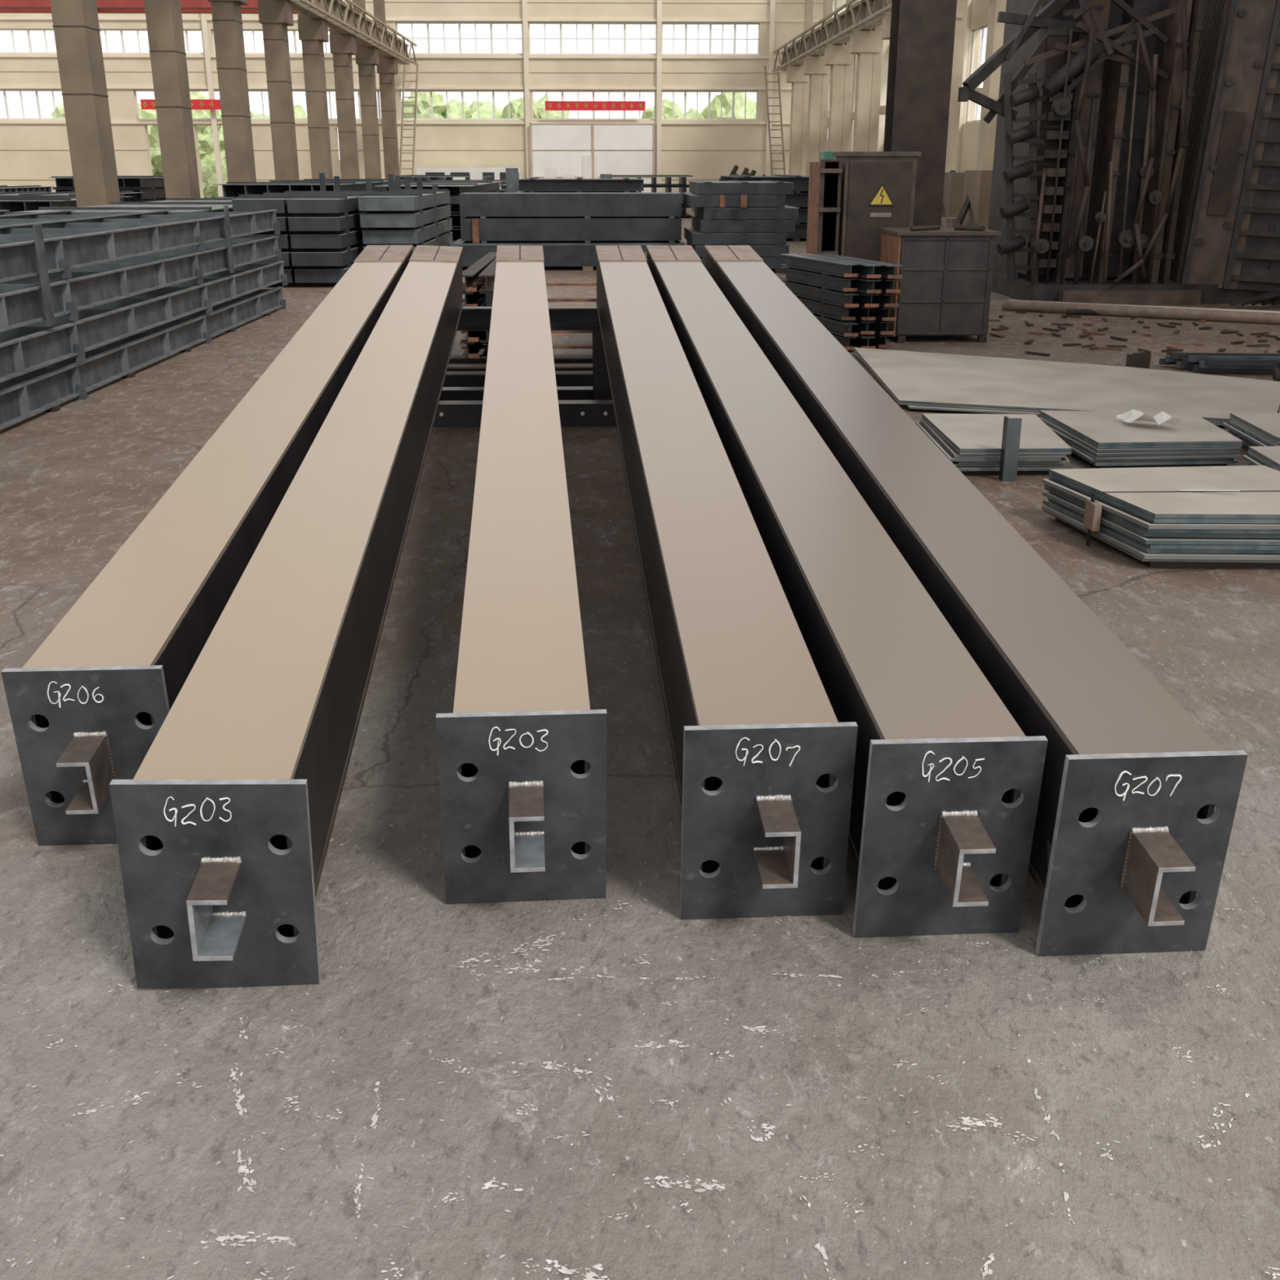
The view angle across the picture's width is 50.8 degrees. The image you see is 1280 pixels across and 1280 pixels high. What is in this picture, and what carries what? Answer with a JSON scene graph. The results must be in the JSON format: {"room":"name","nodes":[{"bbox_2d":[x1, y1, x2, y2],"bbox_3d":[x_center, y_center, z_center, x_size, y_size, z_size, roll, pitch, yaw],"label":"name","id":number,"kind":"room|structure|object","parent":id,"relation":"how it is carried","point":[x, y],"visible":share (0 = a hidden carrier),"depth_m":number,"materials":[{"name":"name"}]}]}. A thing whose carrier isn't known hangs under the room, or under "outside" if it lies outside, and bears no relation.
{"room":"workshop","nodes":[
{"label":"workshop","id":0,"kind":"room"},
{"bbox_2d":[0,0,342,13],"bbox_3d":[-19.427,-21.261,46.245,18.000,3.100,2.800,-1,19,-2],"label":"crane","id":1,"kind":"object","parent":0,"point":[137,6],"visible":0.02,"depth_m":45.14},
{"bbox_2d":[0,0,823,198],"bbox_3d":[-11.238,-24.745,56.927,39.000,12.000,0.400,-1,19,-2],"label":"wall","id":2,"kind":"structure","parent":0,"point":[689,149],"depth_m":57.31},
{"bbox_2d":[0,89,65,119],"bbox_3d":[-25.882,-22.721,57.171,4.700,1.180,0.060,-1,19,-2],"label":"window","id":3,"kind":"structure","parent":2,"relation":"in","point":[3,91],"depth_m":57.12,"materials":[{"name":"white paint"}]},
{"bbox_2d":[100,29,203,53],"bbox_3d":[-20.684,-25.096,56.492,4.700,0.950,0.060,-1,19,-2],"label":"window","id":4,"kind":"structure","parent":2,"relation":"in","point":[104,30],"depth_m":56.47,"materials":[{"name":"white paint"}]},
{"bbox_2d":[0,0,823,198],"bbox_3d":[-11.380,-24.648,56.650,38.700,12.000,0.180,-1,19,-2],"label":"trim","id":5,"kind":"structure","parent":2,"relation":"attached to","point":[207,56],"depth_m":56.98,"materials":[{"name":"metal"}]},
{"bbox_2d":[395,22,523,54],"bbox_3d":[-7.589,-25.358,56.789,5.300,1.250,0.060,-1,19,-2],"label":"window","id":6,"kind":"structure","parent":2,"relation":"in","point":[428,37],"depth_m":56.74,"materials":[{"name":"white paint"}]},
{"bbox_2d":[400,90,524,119],"bbox_3d":[-7.589,-22.891,57.654,5.300,1.180,0.060,-1,19,-2],"label":"window","id":7,"kind":"structure","parent":2,"relation":"in","point":[430,91],"depth_m":57.64,"materials":[{"name":"white paint"}]},
{"bbox_2d":[528,122,655,192],"bbox_3d":[-2.029,-20.572,58.172,5.400,3.300,0.150,-1,19,-2],"label":"door","id":8,"kind":"structure","parent":2,"relation":"in","point":[584,150],"depth_m":57.95,"materials":[{"name":"white paint"}]},
{"bbox_2d":[528,22,657,54],"bbox_3d":[-1.991,-25.410,56.937,5.400,1.250,0.060,-1,19,-2],"label":"window","id":9,"kind":"structure","parent":2,"relation":"in","point":[593,38],"depth_m":56.92,"materials":[{"name":"white paint"}]},
{"bbox_2d":[531,90,655,119],"bbox_3d":[-1.991,-22.943,57.803,5.300,1.180,0.060,-1,19,-2],"label":"window","id":10,"kind":"structure","parent":2,"relation":"in","point":[546,91],"depth_m":57.75,"materials":[{"name":"white paint"}]},
{"bbox_2d":[544,101,645,111],"bbox_3d":[-1.905,-22.769,57.442,4.290,0.370,0.460,-1,19,-2],"label":"banner","id":11,"kind":"object","parent":2,"relation":"attached to","point":[549,105],"visible":1,"depth_m":57.23,"materials":[{"name":"red fabric"}]},
{"bbox_2d":[661,90,757,119],"bbox_3d":[2.982,-22.989,57.934,4.150,1.180,0.060,-1,19,-2],"label":"window","id":12,"kind":"structure","parent":2,"relation":"in","point":[673,91],"depth_m":57.92,"materials":[{"name":"white paint"}]},
{"bbox_2d":[662,22,759,54],"bbox_3d":[2.982,-25.457,57.068,4.150,1.250,0.060,-1,19,-2],"label":"window","id":13,"kind":"structure","parent":2,"relation":"in","point":[686,38],"depth_m":57.03,"materials":[{"name":"white paint"}]},
{"bbox_2d":[0,208,1279,1279],"bbox_3d":[-9.812,-8.038,27.740,42.000,0.200,66.200,-1,19,-2],"label":"floor","id":14,"kind":"structure","parent":0,"point":[78,479],"depth_m":2.48,"materials":[{"name":"concrete"}]},
{"bbox_2d":[0,195,133,212],"bbox_3d":[-11.980,-8.205,26.463,2.800,0.960,4.204,-1,19,-2],"label":"stack","id":15,"kind":"object","parent":14,"relation":"on","point":[14,203],"visible":0.11,"depth_m":25.16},
{"bbox_2d":[0,191,142,201],"bbox_3d":[-13.392,-9.844,31.134,2.899,0.960,4.000,-1,19,-2],"label":"stack","id":16,"kind":"object","parent":14,"relation":"on","point":[137,197],"visible":0.09,"depth_m":31.86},
{"bbox_2d":[0,665,169,845],"bbox_3d":[-1.236,0.269,3.077,0.345,0.452,0.060,-1,19,-3],"label":"plate","id":17,"kind":"object","parent":14,"relation":"on","point":[127,691],"visible":0.71,"depth_m":3.03,"materials":[{"name":"metal"}]},
{"bbox_2d":[56,731,116,814],"bbox_3d":[-1.235,0.295,3.009,0.075,0.149,0.142,-1,19,-3],"label":"channel","id":18,"kind":"object","parent":17,"relation":"attached to","point":[92,751],"visible":0.91,"depth_m":2.99,"materials":[{"name":"metal"}]},
{"bbox_2d":[49,0,120,207],"bbox_3d":[-9.029,-12.112,20.926,0.720,12.000,0.800,-1,19,-2],"label":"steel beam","id":19,"kind":"structure","parent":14,"relation":"on","point":[76,27],"depth_m":21.86,"materials":[{"name":"paint"}]},
{"bbox_2d":[48,175,165,201],"bbox_3d":[-15.171,-12.953,39.541,2.800,1.260,4.187,-1,19,-2],"label":"stack","id":20,"kind":"object","parent":14,"relation":"on","point":[152,188],"visible":0.23,"depth_m":38.32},
{"bbox_2d":[15,198,238,238],"bbox_3d":[-7.070,-6.351,21.134,2.300,0.990,7.618,-1,19,-2],"label":"stack","id":21,"kind":"object","parent":14,"relation":"on","point":[176,205],"visible":0.13,"depth_m":19.63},
{"bbox_2d":[0,205,287,430],"bbox_3d":[-5.321,-2.541,10.049,3.039,1.180,10.536,-1,19,-2],"label":"stack","id":22,"kind":"object","parent":14,"relation":"on","point":[89,301],"visible":0.98,"depth_m":10.36,"materials":[{"name":"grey metal"}]},
{"bbox_2d":[143,0,200,199],"bbox_3d":[-9.165,-13.717,25.501,0.720,12.000,0.800,-1,19,-2],"label":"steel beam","id":23,"kind":"structure","parent":14,"relation":"on","point":[164,22],"depth_m":26.33,"materials":[{"name":"paint"}]},
{"bbox_2d":[109,779,320,988],"bbox_3d":[-0.787,0.462,2.524,0.360,0.464,0.056,-1,19,-4],"label":"plate","id":24,"kind":"object","parent":14,"relation":"on","point":[274,887],"visible":0.95,"depth_m":2.50,"materials":[{"name":"metal"}]},
{"bbox_2d":[163,796,231,826],"bbox_3d":[-0.802,0.310,2.443,0.121,0.062,0.008,-1,19,-4],"label":"lettering","id":25,"kind":"object","parent":24,"relation":"attached to","point":[206,798],"visible":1,"depth_m":2.44},
{"bbox_2d":[186,856,246,960],"bbox_3d":[-0.772,0.489,2.457,0.079,0.149,0.142,-2,19,-4],"label":"channel","id":26,"kind":"object","parent":24,"relation":"attached to","point":[214,936],"visible":1,"depth_m":2.44,"materials":[{"name":"metal"}]},
{"bbox_2d":[207,0,256,182],"bbox_3d":[-9.301,-15.323,30.076,0.720,12.000,0.800,-1,19,-2],"label":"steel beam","id":27,"kind":"structure","parent":14,"relation":"on","point":[227,21],"depth_m":30.77,"materials":[{"name":"paint"}]},
{"bbox_2d":[257,0,299,180],"bbox_3d":[-9.437,-16.928,34.650,0.720,12.000,0.800,-1,19,-2],"label":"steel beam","id":28,"kind":"structure","parent":14,"relation":"on","point":[275,16],"depth_m":35.22,"materials":[{"name":"paint"}]},
{"bbox_2d":[231,191,378,286],"bbox_3d":[-4.613,-5.771,19.224,1.400,1.160,3.715,-1,19,-2],"label":"stack","id":29,"kind":"object","parent":14,"relation":"on","point":[320,238],"visible":0.67,"depth_m":17.61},
{"bbox_2d":[212,178,411,198],"bbox_3d":[-7.222,-10.024,31.254,2.600,1.220,10.142,-1,19,-2],"label":"stack","id":30,"kind":"object","parent":14,"relation":"on","point":[230,189],"visible":0.19,"depth_m":27.44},
{"bbox_2d":[297,11,333,178],"bbox_3d":[-9.572,-18.533,39.225,0.720,12.000,0.800,-1,19,-2],"label":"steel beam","id":31,"kind":"structure","parent":14,"relation":"on","point":[313,33],"depth_m":39.75,"materials":[{"name":"paint"}]},
{"bbox_2d":[286,0,417,65],"bbox_3d":[-8.813,-14.328,27.303,0.730,0.900,61.516,-1,19,-2],"label":"girder","id":32,"kind":"object","parent":31,"relation":"on","point":[340,17],"visible":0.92,"depth_m":43.91,"materials":[{"name":"metal"}]},
{"bbox_2d":[328,0,359,178],"bbox_3d":[-9.708,-20.138,43.800,0.720,12.000,0.800,-1,19,-2],"label":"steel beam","id":33,"kind":"structure","parent":14,"relation":"on","point":[342,47],"depth_m":44.33,"materials":[{"name":"paint"}]},
{"bbox_2d":[352,0,381,178],"bbox_3d":[-9.844,-21.744,48.374,0.720,12.000,0.800,-1,19,-2],"label":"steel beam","id":34,"kind":"structure","parent":14,"relation":"on","point":[366,58],"depth_m":48.89,"materials":[{"name":"paint"}]},
{"bbox_2d":[373,0,399,178],"bbox_3d":[-9.980,-23.349,52.949,0.720,12.000,0.800,-1,19,-2],"label":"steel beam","id":35,"kind":"structure","parent":14,"relation":"on","point":[387,68],"depth_m":53.39,"materials":[{"name":"paint"}]},
{"bbox_2d":[319,173,459,204],"bbox_3d":[-4.611,-7.894,24.897,2.862,1.410,3.250,-1,19,-2],"label":"stack","id":36,"kind":"object","parent":14,"relation":"on","point":[392,186],"visible":0.22,"depth_m":24.16,"materials":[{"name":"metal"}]},
{"bbox_2d":[357,189,453,253],"bbox_3d":[-3.506,-6.274,20.658,0.800,1.160,4.754,-1,19,-2],"label":"stack","id":37,"kind":"object","parent":14,"relation":"on","point":[415,217],"visible":0.7,"depth_m":18.61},
{"bbox_2d":[399,64,418,175],"bbox_3d":[-9.018,-19.529,52.356,1.062,5.223,0.246,-8,21,-22],"label":"access ladder","id":38,"kind":"object","parent":14,"relation":"on","point":[404,66],"visible":0.68,"depth_m":52.16,"materials":[{"name":"metal"}]},
{"bbox_2d":[374,179,506,241],"bbox_3d":[-4.564,-10.511,32.704,2.000,1.180,11.117,-1,19,-2],"label":"stack","id":39,"kind":"object","parent":14,"relation":"on","point":[455,187],"visible":0.25,"depth_m":30.53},
{"bbox_2d":[416,167,521,189],"bbox_3d":[-7.314,-19.523,57.901,4.400,1.500,1.040,-1,19,-2],"label":"stack","id":40,"kind":"object","parent":14,"relation":"on","point":[498,173],"visible":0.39,"depth_m":57.24,"materials":[{"name":"white metal"}]},
{"bbox_2d":[435,709,606,903],"bbox_3d":[-0.243,0.355,2.830,0.348,0.454,0.058,-2,19,-4],"label":"plate","id":41,"kind":"object","parent":14,"relation":"on","point":[474,809],"visible":0.94,"depth_m":2.81,"materials":[{"name":"metal"}]},
{"bbox_2d":[506,780,545,872],"bbox_3d":[-0.234,0.381,2.763,0.076,0.150,0.142,-2,19,-4],"label":"channel","id":42,"kind":"object","parent":41,"relation":"attached to","point":[525,798],"visible":1,"depth_m":2.75,"materials":[{"name":"metal"}]},
{"bbox_2d":[432,306,616,427],"bbox_3d":[-0.497,-1.746,8.540,3.010,0.640,0.845,-1,19,-2],"label":"trestle","id":43,"kind":"object","parent":14,"relation":"on","point":[579,406],"visible":0.3,"depth_m":8.77,"materials":[{"name":"paint"}]},
{"bbox_2d":[22,244,413,803],"bbox_3d":[-1.415,-1.061,5.865,0.288,0.951,6.176,-1,19,-3],"label":"steel beam","id":44,"kind":"structure","parent":43,"relation":"on","point":[160,598],"depth_m":3.97,"materials":[{"name":"metal"}]},
{"bbox_2d":[133,244,463,938],"bbox_3d":[-1.036,-0.962,5.596,0.301,0.954,6.778,-1,19,-4],"label":"steel beam","id":45,"kind":"structure","parent":43,"relation":"on","point":[277,689],"depth_m":3.38,"materials":[{"name":"metal"}]},
{"bbox_2d":[453,244,591,857],"bbox_3d":[-0.507,-1.020,5.754,0.291,0.949,6.471,-2,19,-4],"label":"steel beam","id":46,"kind":"structure","parent":43,"relation":"on","point":[521,649],"depth_m":3.69,"materials":[{"name":"metal"}]},
{"bbox_2d":[595,244,838,873],"bbox_3d":[0.058,-1.012,5.731,0.288,0.948,6.545,-1,19,-3],"label":"steel beam","id":47,"kind":"structure","parent":43,"relation":"on","point":[731,648],"depth_m":3.68,"materials":[{"name":"metal"}]},
{"bbox_2d":[646,244,1025,889],"bbox_3d":[0.399,-1.001,5.703,0.290,0.948,6.626,-1,19,-4],"label":"steel beam","id":48,"kind":"structure","parent":43,"relation":"on","point":[886,660],"depth_m":3.53,"materials":[{"name":"metal"}]},
{"bbox_2d":[704,244,1222,907],"bbox_3d":[0.766,-0.992,5.676,0.288,0.946,6.705,-1,19,-3],"label":"steel beam","id":49,"kind":"structure","parent":43,"relation":"on","point":[1062,675],"depth_m":3.45,"materials":[{"name":"metal"}]},
{"bbox_2d":[453,167,612,192],"bbox_3d":[-3.208,-13.262,40.064,4.850,1.498,1.420,-1,19,-2],"label":"stack","id":50,"kind":"object","parent":14,"relation":"on","point":[512,174],"visible":0.16,"depth_m":39.68,"materials":[{"name":"white metal"}]},
{"bbox_2d":[443,252,646,386],"bbox_3d":[-0.368,-2.697,11.087,3.100,0.748,3.681,-1,19,-2],"label":"steel beams","id":51,"kind":"structure","parent":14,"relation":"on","point":[468,369],"depth_m":10.16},
{"bbox_2d":[449,192,685,270],"bbox_3d":[-1.123,-6.471,21.280,3.600,1.120,1.510,-1,19,-2],"label":"beams","id":52,"kind":"structure","parent":14,"relation":"on","point":[569,227],"depth_m":20.70,"materials":[{"name":"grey metal"}]},
{"bbox_2d":[515,177,644,192],"bbox_3d":[-1.520,-10.924,33.759,3.145,1.260,3.000,-1,19,-2],"label":"stack","id":53,"kind":"object","parent":14,"relation":"on","point":[534,184],"visible":0.4,"depth_m":32.39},
{"bbox_2d":[0,711,1279,1279],"bbox_3d":[0.081,0.627,2.740,3.500,0.001,2.451,-1,19,-2],"label":"scrape marks","id":54,"kind":"object","parent":14,"relation":"on","point":[589,1275],"visible":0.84,"depth_m":2.24,"materials":[{"name":"concrete"}]},
{"bbox_2d":[612,174,693,217],"bbox_3d":[0.211,-14.412,43.699,2.800,1.260,4.144,-1,19,-2],"label":"stack","id":55,"kind":"object","parent":14,"relation":"on","point":[682,184],"visible":0.27,"depth_m":42.37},
{"bbox_2d":[681,180,798,273],"bbox_3d":[1.512,-6.466,20.994,1.602,1.299,2.200,-1,19,-2],"label":"beams","id":56,"kind":"structure","parent":14,"relation":"on","point":[762,225],"depth_m":19.94,"materials":[{"name":"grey metal"}]},
{"bbox_2d":[722,174,808,241],"bbox_3d":[3.330,-9.847,30.570,2.961,1.340,4.000,-1,19,-2],"label":"stack","id":57,"kind":"object","parent":14,"relation":"on","point":[799,199],"visible":0.13,"depth_m":28.83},
{"bbox_2d":[680,721,857,919],"bbox_3d":[0.259,0.377,2.768,0.345,0.452,0.058,-1,19,-3],"label":"plate","id":58,"kind":"object","parent":14,"relation":"on","point":[723,825],"visible":0.97,"depth_m":2.75,"materials":[{"name":"metal"}]},
{"bbox_2d":[753,794,800,888],"bbox_3d":[0.276,0.402,2.701,0.075,0.149,0.142,-1,19,-3],"label":"channel","id":59,"kind":"object","parent":58,"relation":"attached to","point":[778,867],"visible":1,"depth_m":2.69,"materials":[{"name":"metal"}]},
{"bbox_2d":[764,65,785,176],"bbox_3d":[5.326,-19.662,52.736,1.062,5.223,0.246,7,21,19],"label":"access ladder","id":60,"kind":"object","parent":14,"relation":"on","point":[765,68],"visible":0.79,"depth_m":52.54,"materials":[{"name":"metal"}]},
{"bbox_2d":[805,159,842,254],"bbox_3d":[1.790,-3.941,13.391,0.200,1.570,1.030,-1,19,-2],"label":"rack","id":61,"kind":"object","parent":14,"relation":"on","point":[824,211],"visible":0.66,"depth_m":12.88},
{"bbox_2d":[779,253,902,350],"bbox_3d":[1.818,-3.053,12.123,0.564,0.722,1.754,-5,20,-14],"label":"bundle","id":62,"kind":"object","parent":14,"relation":"on","point":[851,297],"visible":0.83,"depth_m":11.68,"materials":[{"name":"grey metal"}]},
{"bbox_2d":[832,151,921,261],"bbox_3d":[2.275,-3.926,13.241,0.740,1.640,0.610,-1,19,-2],"label":"tall cabinet","id":63,"kind":"object","parent":14,"relation":"on","point":[877,188],"visible":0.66,"depth_m":12.84,"materials":[{"name":"metal"}]},
{"bbox_2d":[883,0,956,227],"bbox_3d":[3.159,-8.056,14.654,0.800,8.500,0.700,-1,19,-2],"label":"steel i-column","id":64,"kind":"structure","parent":14,"relation":"on","point":[922,32],"depth_m":15.11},
{"bbox_2d":[878,224,1001,342],"bbox_3d":[2.721,-3.313,12.441,0.920,1.014,0.890,-1,19,-2],"label":"base cabinet","id":65,"kind":"object","parent":14,"relation":"on","point":[945,283],"visible":0.94,"depth_m":12.06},
{"bbox_2d":[853,736,1048,937],"bbox_3d":[0.616,0.400,2.702,0.347,0.454,0.057,-1,19,-4],"label":"plate","id":66,"kind":"object","parent":14,"relation":"on","point":[899,842],"visible":0.99,"depth_m":2.68,"materials":[{"name":"metal"}]},
{"bbox_2d":[933,809,995,906],"bbox_3d":[0.633,0.426,2.635,0.076,0.149,0.141,-1,19,-4],"label":"channel","id":67,"kind":"object","parent":66,"relation":"attached to","point":[961,833],"visible":1,"depth_m":2.62,"materials":[{"name":"metal"}]},
{"bbox_2d":[941,170,992,229],"bbox_3d":[6.175,-9.643,29.825,1.100,1.447,10.392,-1,19,-2],"label":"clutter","id":68,"kind":"object","parent":14,"relation":"on","point":[966,194],"visible":0.14,"depth_m":25.43,"materials":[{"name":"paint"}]},
{"bbox_2d":[915,413,1071,474],"bbox_3d":[1.933,-1.076,7.373,0.706,0.149,1.083,1,19,3],"label":"plates","id":69,"kind":"object","parent":14,"relation":"on","point":[972,442],"visible":0.78,"depth_m":7.06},
{"bbox_2d":[998,416,1022,481],"bbox_3d":[1.867,-0.964,6.794,0.070,0.320,0.070,-1,19,-2],"label":"angle steel offcut","id":70,"kind":"object","parent":14,"relation":"on","point":[1011,431],"visible":1,"depth_m":6.77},
{"bbox_2d":[853,346,1279,425],"bbox_3d":[2.790,-1.824,9.636,3.384,0.062,2.583,9,21,24],"label":"sheet","id":71,"kind":"object","parent":14,"relation":"on","point":[923,380],"visible":0.79,"depth_m":9.37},
{"bbox_2d":[957,0,1279,306],"bbox_3d":[5.821,-6.017,15.912,4.481,3.818,3.326,-1,19,-2],"label":"metal rack","id":72,"kind":"object","parent":14,"relation":"on","point":[1136,157],"visible":1,"depth_m":15.37,"materials":[{"name":"brown metal"}]},
{"bbox_2d":[987,311,1279,355],"bbox_3d":[4.691,-2.994,13.023,2.924,0.018,3.839,-1,19,-2],"label":"debris","id":73,"kind":"object","parent":14,"relation":"on","point":[1002,326],"visible":0.83,"depth_m":12.66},
{"bbox_2d":[1125,352,1151,368],"bbox_3d":[3.837,-2.137,10.379,0.140,0.160,0.120,-1,19,-2],"label":"steel offcut","id":74,"kind":"object","parent":14,"relation":"on","point":[1140,360],"visible":0.64,"depth_m":10.32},
{"bbox_2d":[1039,410,1242,468],"bbox_3d":[2.786,-1.118,7.492,0.905,0.149,1.023,-1,19,-2],"label":"plates","id":75,"kind":"object","parent":14,"relation":"on","point":[1100,439],"visible":0.86,"depth_m":7.12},
{"bbox_2d":[1115,408,1181,425],"bbox_3d":[2.797,-1.228,7.421,0.367,0.062,0.181,11,22,29],"label":"crumpled paper","id":76,"kind":"object","parent":75,"relation":"on","point":[1131,415],"visible":1,"depth_m":7.41,"materials":[{"name":"paper"}]},
{"bbox_2d":[1001,299,1279,324],"bbox_3d":[6.379,-3.456,14.201,4.922,0.109,1.288,10,22,27],"label":"pipe","id":77,"kind":"object","parent":14,"relation":"on","point":[1068,308],"visible":1,"depth_m":14.21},
{"bbox_2d":[1035,750,1248,955],"bbox_3d":[0.975,0.423,2.636,0.345,0.452,0.057,-1,19,-3],"label":"plate","id":78,"kind":"object","parent":14,"relation":"on","point":[1086,860],"visible":0.96,"depth_m":2.61,"materials":[{"name":"metal"}]},
{"bbox_2d":[1114,770,1182,800],"bbox_3d":[0.964,0.276,2.558,0.128,0.065,0.009,-1,19,-4],"label":"lettering","id":79,"kind":"object","parent":78,"relation":"attached to","point":[1124,793],"visible":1,"depth_m":2.56},
{"bbox_2d":[1120,826,1195,926],"bbox_3d":[0.985,0.449,2.569,0.075,0.149,0.142,-1,19,-3],"label":"channel","id":80,"kind":"object","parent":78,"relation":"attached to","point":[1151,851],"visible":1,"depth_m":2.55,"materials":[{"name":"metal"}]},
{"bbox_2d":[1041,465,1279,568],"bbox_3d":[2.363,-0.532,5.672,1.107,0.248,0.962,-1,19,-2],"label":"plates","id":81,"kind":"object","parent":14,"relation":"on","point":[1197,516],"visible":1,"depth_m":5.47,"materials":[{"name":"grey metal"}]},
{"bbox_2d":[1159,352,1279,372],"bbox_3d":[5.683,-2.135,10.403,3.112,0.105,0.528,1,19,4],"label":"bundle","id":82,"kind":"object","parent":14,"relation":"on","point":[1198,362],"visible":1,"depth_m":10.38,"materials":[{"name":"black metal"}]},
{"bbox_2d":[1222,413,1279,451],"bbox_3d":[3.760,-1.107,7.435,0.927,0.166,0.806,-1,19,-2],"label":"plates","id":83,"kind":"object","parent":14,"relation":"on","point":[1254,429],"visible":0.67,"depth_m":7.48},
{"bbox_2d":[1241,446,1279,471],"bbox_3d":[3.471,-0.791,6.565,0.954,0.146,0.850,-1,19,-2],"label":"plates","id":84,"kind":"object","parent":14,"relation":"on","point":[1268,456],"visible":0.61,"depth_m":6.78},
{"bbox_2d":[786,0,845,176],"bbox_3d":[6.973,-23.506,53.397,2.200,12.000,0.600,-1,19,-2],"label":"wall column","id":85,"kind":"structure","parent":0,"point":[794,73],"depth_m":53.92,"materials":[{"name":"paint"}]},
{"bbox_2d":[803,0,860,176],"bbox_3d":[7.109,-21.901,48.822,2.200,12.000,0.600,-1,19,-2],"label":"wall column","id":86,"kind":"structure","parent":0,"point":[815,67],"depth_m":49.35,"materials":[{"name":"concrete"}]},
{"bbox_2d":[824,0,889,151],"bbox_3d":[7.245,-20.296,44.248,2.200,12.000,0.600,-1,19,-2],"label":"wall column","id":87,"kind":"structure","parent":0,"point":[839,57],"depth_m":44.74,"materials":[{"name":"concrete"}]},
{"bbox_2d":[849,24,885,151],"bbox_3d":[7.381,-18.690,39.673,2.200,12.000,0.600,-1,19,-2],"label":"wall column","id":88,"kind":"structure","parent":0,"point":[868,45],"depth_m":40.20,"materials":[{"name":"concrete"}]},
{"bbox_2d":[826,0,989,172],"bbox_3d":[9.034,-13.936,26.124,0.300,12.000,66.000,-1,19,-2],"label":"wall","id":89,"kind":"structure","parent":0,"point":[980,8],"depth_m":35.29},
{"bbox_2d":[881,0,972,172],"bbox_3d":[7.517,-17.085,35.099,2.200,12.000,0.600,-1,19,-2],"label":"wall column","id":90,"kind":"structure","parent":0,"point":[886,28],"depth_m":35.46,"materials":[{"name":"concrete"}]},
{"bbox_2d":[945,0,982,172],"bbox_3d":[7.653,-15.480,30.524,2.200,12.000,0.600,-1,19,-2],"label":"wall column","id":91,"kind":"structure","parent":0,"point":[962,5],"depth_m":31.17,"materials":[{"name":"concrete"}]},
{"bbox_2d":[976,0,1006,170],"bbox_3d":[7.789,-13.875,25.949,2.200,12.000,0.600,-1,19,-2],"label":"wall column","id":92,"kind":"structure","parent":0,"point":[995,30],"depth_m":26.75,"materials":[{"name":"paint"}]},
{"bbox_3d":[8.604,-4.243,-1.498,2.200,12.000,0.600,-1,19,-2],"label":"wall column","id":93,"kind":"structure","parent":0,"visible":0},
{"bbox_2d":[772,0,891,72],"bbox_3d":[6.821,-14.247,27.796,0.730,0.900,61.516,-1,19,-2],"label":"girder","id":94,"kind":"object","parent":93,"relation":"on","point":[864,15],"visible":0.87,"depth_m":43.25,"materials":[{"name":"metal"}]},
{"label":"outside","id":95,"kind":"structure","parent":0,"visible":0},
{"bbox_3d":[-12.412,-26.874,81.643,100.000,0.250,47.500,-1,19,-2],"label":"ground","id":96,"kind":"structure","parent":95,"visible":0},
{"bbox_2d":[51,102,158,175],"bbox_3d":[-25.955,-24.472,67.040,5.034,5.140,4.965,-1,19,-2],"label":"tree","id":97,"kind":"object","parent":96,"relation":"on","point":[143,113],"visible":0.07,"depth_m":66.59,"materials":[{"name":"green plant"}]},
{"bbox_2d":[146,91,225,198],"bbox_3d":[-22.741,-24.537,68.064,5.174,5.859,5.409,-1,19,-2],"label":"tree","id":98,"kind":"object","parent":96,"relation":"on","point":[205,136],"visible":0.15,"depth_m":65.95,"materials":[{"name":"green plant"}]},
{"bbox_2d":[200,111,270,198],"bbox_3d":[-20.002,-24.395,67.989,5.107,4.861,4.801,-1,19,-2],"label":"tree","id":99,"kind":"object","parent":96,"relation":"on","point":[208,169],"visible":0.17,"depth_m":66.31,"materials":[{"name":"green plant"}]},
{"bbox_2d":[401,91,501,118],"bbox_3d":[-9.321,-25.138,68.194,5.368,5.282,4.414,-1,19,-2],"label":"tree","id":100,"kind":"object","parent":96,"relation":"on","point":[439,106],"visible":0.11,"depth_m":66.14,"materials":[{"name":"green plant"}]},
{"bbox_2d":[500,93,569,118],"bbox_3d":[-5.791,-24.509,67.051,5.650,4.878,4.840,-1,19,-2],"label":"tree","id":101,"kind":"object","parent":96,"relation":"on","point":[517,108],"visible":0.09,"depth_m":64.99,"materials":[{"name":"green plant"}]},
{"bbox_2d":[641,98,702,118],"bbox_3d":[1.979,-24.430,67.793,4.865,5.140,4.193,-1,19,-2],"label":"tree","id":102,"kind":"object","parent":96,"relation":"on","point":[667,104],"visible":0.05,"depth_m":65.95,"materials":[{"name":"green plant"}]},
{"bbox_2d":[679,92,756,118],"bbox_3d":[4.071,-24.836,67.981,5.340,5.724,5.252,12,22,30],"label":"tree","id":103,"kind":"object","parent":96,"relation":"on","point":[740,97],"visible":0.11,"depth_m":65.65,"materials":[{"name":"green plant"}]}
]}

